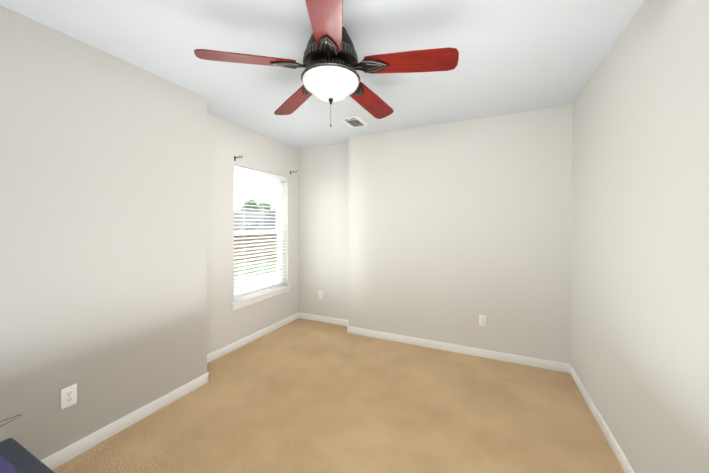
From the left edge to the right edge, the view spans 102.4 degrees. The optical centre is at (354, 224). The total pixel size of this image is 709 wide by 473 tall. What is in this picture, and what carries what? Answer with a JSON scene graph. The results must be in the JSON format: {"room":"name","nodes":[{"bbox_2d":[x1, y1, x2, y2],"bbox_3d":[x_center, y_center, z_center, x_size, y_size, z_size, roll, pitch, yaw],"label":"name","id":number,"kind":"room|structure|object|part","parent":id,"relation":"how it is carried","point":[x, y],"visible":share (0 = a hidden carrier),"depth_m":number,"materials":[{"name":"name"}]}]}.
{"room":"empty bedroom","nodes":[
{"label":"empty bedroom","id":0,"kind":"room"},
{"bbox_2d":[0,5,206,459],"bbox_3d":[-2.026,0.133,1.361,0.450,2.440,2.604,0,0,25],"label":"wall","id":1,"kind":"structure","parent":0,"point":[103,230],"depth_m":1.73,"materials":[{"name":"paint"}]},
{"bbox_2d":[61,384,76,409],"bbox_3d":[-1.643,0.988,1.639,0.008,0.115,0.070,0,0,25],"label":"electrical outlet","id":2,"kind":"object","parent":1,"relation":"attached to","point":[68,396],"visible":1,"depth_m":1.64,"materials":[{"name":"white plastic"}]},
{"bbox_2d":[40,372,208,469],"bbox_3d":[-1.773,1.312,1.352,0.018,0.082,2.438,0,0,25],"label":"baseboard","id":3,"kind":"structure","parent":1,"relation":"attached to","point":[66,454],"depth_m":1.85,"materials":[{"name":"white wood"}]},
{"bbox_2d":[207,113,298,354],"bbox_3d":[-1.240,0.127,3.378,0.150,2.440,1.716,0,0,25],"label":"wall","id":4,"kind":"structure","parent":0,"point":[227,141],"depth_m":3.07,"materials":[{"name":"paint"}]},
{"bbox_2d":[207,312,299,362],"bbox_3d":[-1.164,1.306,3.345,0.018,0.082,1.716,0,0,25],"label":"baseboard","id":5,"kind":"structure","parent":4,"relation":"attached to","point":[218,353],"depth_m":3.26,"materials":[{"name":"white wood"}]},
{"bbox_2d":[231,171,291,309],"bbox_3d":[-1.159,0.131,3.509,0.184,1.568,1.000,0,0,25],"label":"window","id":6,"kind":"structure","parent":4,"relation":"in","point":[244,300],"depth_m":3.63,"materials":[{"name":"white plastic"}]},
{"bbox_2d":[234,165,286,296],"bbox_3d":[-1.135,0.068,3.498,0.076,1.438,0.904,0,0,25],"label":"window blinds","id":7,"kind":"object","parent":6,"relation":"attached to","point":[243,170],"visible":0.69,"depth_m":3.41,"materials":[{"name":"white plastic"}]},
{"bbox_2d":[0,0,644,148],"bbox_3d":[-0.262,-1.148,1.556,3.470,0.120,4.470,0,0,25],"label":"ceiling","id":8,"kind":"structure","parent":0,"point":[516,56],"depth_m":1.75,"materials":[{"name":"paint"}]},
{"bbox_2d":[194,0,458,126],"bbox_3d":[-0.098,-0.821,1.625,1.301,0.534,1.300,0,0,25],"label":"ceiling fan","id":9,"kind":"object","parent":8,"relation":"hanging from","point":[331,65],"visible":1,"depth_m":1.49,"materials":[{"name":"red wood"}]},
{"bbox_3d":[-0.134,-0.768,1.613,0.316,0.108,0.316,0,0,25],"label":"lamp shade","id":10,"kind":"part","parent":9,"relation":"part of","materials":[{"name":"white glass"}]},
{"bbox_2d":[340,116,368,127],"bbox_3d":[0.007,-1.086,3.030,0.200,0.013,0.295,0,0,25],"label":"ceiling vent","id":11,"kind":"object","parent":8,"relation":"in","point":[355,122],"visible":1,"depth_m":3.02,"materials":[{"name":"white metal"}]},
{"bbox_2d":[299,142,348,319],"bbox_3d":[0.592,0.127,3.545,3.320,2.440,0.150,0,0,25],"label":"wall","id":12,"kind":"structure","parent":0,"point":[324,219],"depth_m":3.94,"materials":[{"name":"paint"}]},
{"bbox_2d":[318,291,322,299],"bbox_3d":[-0.474,0.979,3.963,0.070,0.115,0.008,0,0,25],"label":"electrical outlet","id":13,"kind":"object","parent":12,"relation":"attached to","point":[320,294],"visible":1,"depth_m":3.96,"materials":[{"name":"white plastic"}]},
{"bbox_2d":[300,312,348,325],"bbox_3d":[-0.386,1.305,3.919,0.874,0.082,0.014,0,0,25],"label":"baseboard","id":14,"kind":"structure","parent":12,"relation":"attached to","point":[325,319],"depth_m":3.93,"materials":[{"name":"white wood"}]},
{"bbox_2d":[52,318,623,472],"bbox_3d":[-0.262,1.402,1.563,3.470,0.100,4.470,0,0,25],"label":"floor","id":15,"kind":"structure","parent":0,"point":[299,395],"depth_m":1.99,"materials":[{"name":"carpet"}]},
{"bbox_2d":[0,438,54,472],"bbox_3d":[-1.334,1.127,0.851,0.558,0.453,0.556,0,0,25],"label":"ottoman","id":16,"kind":"object","parent":15,"relation":"on","point":[16,456],"visible":1,"depth_m":1.09,"materials":[{"name":"fabric"}]},
{"bbox_2d":[349,105,571,363],"bbox_3d":[0.994,0.128,3.162,2.266,2.440,0.200,0,0,25],"label":"wall","id":17,"kind":"structure","parent":0,"point":[457,229],"depth_m":2.96,"materials":[{"name":"paint"}]},
{"bbox_2d":[344,324,567,372],"bbox_3d":[0.933,1.307,3.075,2.260,0.082,0.014,0,0,25],"label":"baseboard","id":18,"kind":"structure","parent":17,"relation":"attached to","point":[523,360],"depth_m":2.96,"materials":[{"name":"white wood"}]},
{"bbox_2d":[479,315,486,326],"bbox_3d":[1.306,0.976,2.901,0.070,0.115,0.008,0,0,25],"label":"electrical outlet","id":19,"kind":"object","parent":17,"relation":"attached to","point":[482,320],"visible":1,"depth_m":2.90,"materials":[{"name":"white plastic"}]},
{"bbox_2d":[572,0,708,472],"bbox_3d":[1.239,0.134,0.851,0.150,2.440,4.470,0,0,25],"label":"wall","id":20,"kind":"structure","parent":0,"point":[640,234],"depth_m":1.35,"materials":[{"name":"paint"}]},
{"bbox_2d":[568,364,634,472],"bbox_3d":[1.120,1.313,0.800,0.018,0.082,3.970,0,0,25],"label":"baseboard","id":21,"kind":"structure","parent":20,"relation":"attached to","point":[623,461],"depth_m":1.83,"materials":[{"name":"white wood"}]},
{"label":"outside","id":22,"kind":"structure","parent":0,"visible":0},
{"bbox_2d":[234,261,276,275],"bbox_3d":[-43.233,4.098,75.727,137.100,0.300,220.000,0,0,25],"label":"ground","id":23,"kind":"structure","parent":22,"point":[237,267],"depth_m":26.67,"materials":[{"name":"green plant"}]},
{"bbox_2d":[241,200,257,210],"bbox_3d":[-22.725,-0.880,63.824,4.634,9.722,5.799,0,0,25],"label":"tree","id":24,"kind":"object","parent":23,"relation":"on","point":[252,202],"depth_m":62.68,"materials":[{"name":"green plant"}]},
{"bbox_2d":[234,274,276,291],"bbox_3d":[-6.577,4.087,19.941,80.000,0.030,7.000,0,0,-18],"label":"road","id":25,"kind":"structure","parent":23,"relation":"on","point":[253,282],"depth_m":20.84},
{"bbox_2d":[234,245,276,262],"bbox_3d":[-10.306,3.145,31.292,34.830,1.850,0.100,0,0,-18],"label":"fence","id":26,"kind":"object","parent":23,"relation":"on","point":[246,247],"depth_m":31.13,"materials":[{"name":"beige wood"}]},
{"bbox_2d":[234,208,276,245],"bbox_3d":[-13.587,0.752,37.888,19.000,6.600,12.500,0,0,-18],"label":"house","id":27,"kind":"structure","parent":23,"relation":"on","point":[251,219],"depth_m":33.07,"materials":[{"name":"white plastic"}]},
{"bbox_2d":[253,202,270,210],"bbox_3d":[-19.302,-0.481,61.200,5.276,8.938,5.461,0,0,25],"label":"tree","id":28,"kind":"object","parent":23,"relation":"on","point":[264,208],"depth_m":59.97,"materials":[{"name":"green plant"}]}
]}

